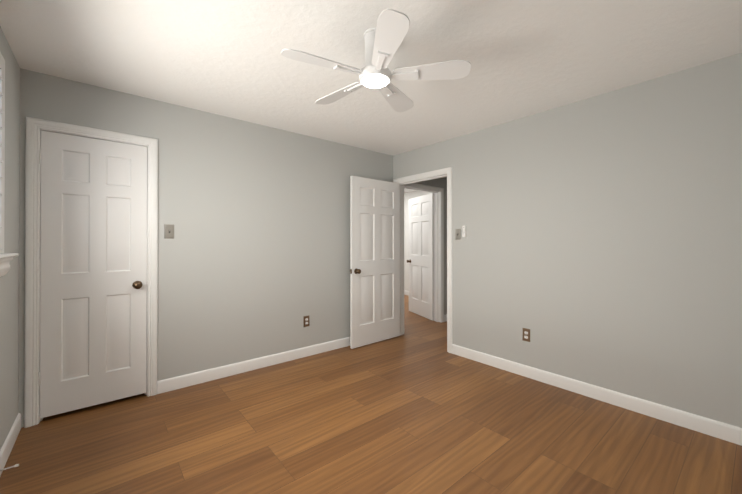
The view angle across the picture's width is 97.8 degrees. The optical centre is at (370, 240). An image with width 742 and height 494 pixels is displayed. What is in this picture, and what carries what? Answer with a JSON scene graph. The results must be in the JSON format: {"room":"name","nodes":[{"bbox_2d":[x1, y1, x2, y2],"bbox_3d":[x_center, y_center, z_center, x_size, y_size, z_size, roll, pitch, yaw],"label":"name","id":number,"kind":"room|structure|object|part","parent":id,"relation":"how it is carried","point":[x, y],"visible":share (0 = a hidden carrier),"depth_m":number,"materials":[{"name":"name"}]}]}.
{"room":"empty bedroom","nodes":[
{"label":"empty bedroom","id":0,"kind":"room"},
{"bbox_2d":[0,26,19,449],"bbox_3d":[-1.284,0.043,0.762,0.140,2.440,3.600,0,0,-40],"label":"wall","id":1,"kind":"structure","parent":0,"point":[9,346],"depth_m":1.98,"materials":[{"name":"grey paint"}]},
{"bbox_2d":[0,52,4,253],"bbox_3d":[-1.637,-0.473,1.205,0.120,1.123,1.590,0,0,-40],"label":"window","id":2,"kind":"structure","parent":1,"relation":"in","point":[4,136],"depth_m":1.85,"materials":[{"name":"white"}]},
{"bbox_2d":[0,54,4,252],"bbox_3d":[-1.622,-0.477,1.218,0.098,1.091,1.566,0,0,-40],"label":"window shutter","id":3,"kind":"object","parent":2,"relation":"attached to","point":[2,77],"visible":1,"depth_m":1.81,"materials":[{"name":"white"}]},
{"bbox_2d":[0,253,18,276],"bbox_3d":[-1.614,0.133,1.222,0.162,0.126,1.690,0,0,-40],"label":"window sill","id":4,"kind":"structure","parent":1,"relation":"attached to","point":[5,260],"depth_m":1.78,"materials":[{"name":"white"}]},
{"bbox_2d":[0,413,20,475],"bbox_3d":[-1.273,1.211,0.863,0.013,0.105,3.450,0,0,-40],"label":"baseboard","id":5,"kind":"structure","parent":1,"relation":"attached to","point":[5,451],"depth_m":1.93,"materials":[{"name":"white wood"}]},
{"bbox_2d":[0,464,18,470],"bbox_3d":[-1.933,1.212,1.726,0.075,0.021,0.021,0,0,-40],"label":"door stop","id":6,"kind":"object","parent":5,"relation":"attached to","point":[16,465],"visible":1,"depth_m":1.73,"materials":[{"name":"silver metal"}]},
{"bbox_2d":[19,68,446,427],"bbox_3d":[-0.121,0.558,4.147,6.260,3.440,0.120,0,0,-40],"label":"wall","id":7,"kind":"structure","parent":0,"point":[254,258],"depth_m":3.08,"materials":[{"name":"grey paint"}]},
{"bbox_2d":[24,117,157,427],"bbox_3d":[-2.107,0.239,2.496,0.654,2.063,0.124,0,0,-40],"label":"door frame","id":8,"kind":"structure","parent":7,"relation":"in","point":[41,419],"depth_m":2.27,"materials":[{"name":"white wood"}]},
{"bbox_2d":[38,130,146,417],"bbox_3d":[-2.082,0.234,2.462,0.622,2.008,0.167,0,0,-40],"label":"closet door","id":9,"kind":"structure","parent":7,"relation":"in","point":[93,301],"depth_m":2.43,"materials":[{"name":"painted wood"},{"name":"bronze"}]},
{"bbox_3d":[-1.880,0.356,2.629,0.096,0.066,0.167,0,0,-40],"label":"knob","id":10,"kind":"part","parent":9,"relation":"part of","materials":[{"name":"brown metal"}]},
{"bbox_2d":[164,224,173,238],"bbox_3d":[-1.707,-0.079,2.741,0.072,0.120,0.017,0,0,-40],"label":"light switch","id":11,"kind":"object","parent":7,"relation":"attached to","point":[168,231],"visible":1,"depth_m":2.74,"materials":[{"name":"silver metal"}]},
{"bbox_2d":[157,337,349,393],"bbox_3d":[-0.733,1.222,3.548,2.703,0.105,0.013,0,0,-40],"label":"baseboard","id":12,"kind":"structure","parent":7,"relation":"attached to","point":[179,382],"depth_m":3.13,"materials":[{"name":"white wood"}]},
{"bbox_2d":[304,316,308,326],"bbox_3d":[-0.711,0.890,3.572,0.072,0.120,0.007,0,0,-40],"label":"electrical outlet","id":13,"kind":"object","parent":7,"relation":"attached to","point":[306,321],"visible":1,"depth_m":3.57,"materials":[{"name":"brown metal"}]},
{"bbox_2d":[407,193,434,320],"bbox_3d":[0.850,0.259,5.533,0.167,2.030,0.815,0,0,-21],"label":"room door","id":14,"kind":"structure","parent":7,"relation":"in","point":[421,253],"depth_m":5.47,"materials":[{"name":"white wood"}]},
{"bbox_3d":[1.003,0.247,5.161,0.043,1.742,0.011,0,0,-21],"label":"far room door hinge","id":15,"kind":"part","parent":14,"relation":"part of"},
{"bbox_2d":[404,183,443,322],"bbox_3d":[0.746,0.223,4.857,0.953,2.116,0.142,0,0,-40],"label":"door frame","id":16,"kind":"structure","parent":7,"relation":"in","point":[437,253],"depth_m":5.09,"materials":[{"name":"white wood"}]},
{"bbox_2d":[0,295,741,493],"bbox_3d":[0.161,1.326,3.805,6.260,0.100,6.440,0,0,-40],"label":"floor","id":17,"kind":"structure","parent":0,"point":[416,407],"depth_m":2.06,"materials":[{"name":"brown wood"}]},
{"bbox_2d":[0,0,741,192],"bbox_3d":[0.161,-1.214,3.816,6.260,0.100,6.440,0,0,-40],"label":"ceiling","id":18,"kind":"structure","parent":0,"point":[524,58],"depth_m":2.00,"materials":[{"name":"white paint"}]},
{"bbox_2d":[281,9,470,111],"bbox_3d":[-0.004,-1.035,1.859,1.008,0.275,0.991,0,0,-40],"label":"fan","id":19,"kind":"object","parent":18,"relation":"hanging from","point":[384,38],"visible":1,"depth_m":1.77,"materials":[{"name":"white plastic"}]},
{"bbox_2d":[404,191,430,290],"bbox_3d":[1.370,0.070,7.158,0.120,2.440,2.600,0,0,-40],"label":"wall","id":20,"kind":"structure","parent":0,"point":[410,195],"depth_m":7.67,"materials":[{"name":"white paint"}]},
{"bbox_2d":[393,53,741,427],"bbox_3d":[1.499,0.553,3.075,0.120,3.440,3.600,0,0,-40],"label":"wall","id":21,"kind":"structure","parent":0,"point":[600,245],"depth_m":2.51,"materials":[{"name":"grey paint"}]},
{"bbox_2d":[350,176,399,348],"bbox_3d":[0.073,0.252,4.074,0.815,2.030,0.167,0,0,-41],"label":"bedroom door","id":22,"kind":"structure","parent":21,"relation":"in","point":[374,260],"depth_m":4.03,"materials":[{"name":"white wood"}]},
{"bbox_3d":[-0.197,0.361,3.837,0.096,0.066,0.167,0,0,-41],"label":"knob","id":23,"kind":"part","parent":22,"relation":"part of","materials":[{"name":"brown metal"}]},
{"bbox_2d":[393,167,451,352],"bbox_3d":[0.658,0.219,4.074,0.142,2.116,0.953,0,0,-40],"label":"door frame","id":24,"kind":"structure","parent":21,"relation":"attached to","point":[448,171],"depth_m":3.79,"materials":[{"name":"white wood"}]},
{"bbox_2d":[455,229,460,239],"bbox_3d":[0.967,-0.072,3.610,0.017,0.120,0.072,0,0,-40],"label":"light switch","id":25,"kind":"object","parent":21,"relation":"attached to","point":[457,234],"visible":1,"depth_m":3.61,"materials":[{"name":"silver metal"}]},
{"bbox_2d":[462,226,466,236],"bbox_3d":[1.021,-0.102,3.542,0.020,0.128,0.046,0,0,-40],"label":"holder","id":26,"kind":"object","parent":21,"relation":"attached to","point":[464,232],"visible":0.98,"depth_m":3.53,"materials":[{"name":"white plastic"}]},
{"bbox_2d":[523,328,529,341],"bbox_3d":[1.453,0.883,3.030,0.007,0.120,0.072,0,0,-40],"label":"electrical outlet","id":27,"kind":"object","parent":21,"relation":"attached to","point":[526,334],"visible":1,"depth_m":3.03,"materials":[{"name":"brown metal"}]},
{"bbox_2d":[452,344,741,445],"bbox_3d":[1.711,1.219,2.714,0.013,0.105,2.478,0,0,-40],"label":"baseboard","id":28,"kind":"structure","parent":21,"relation":"attached to","point":[715,428],"depth_m":2.48,"materials":[{"name":"white"}]}
]}

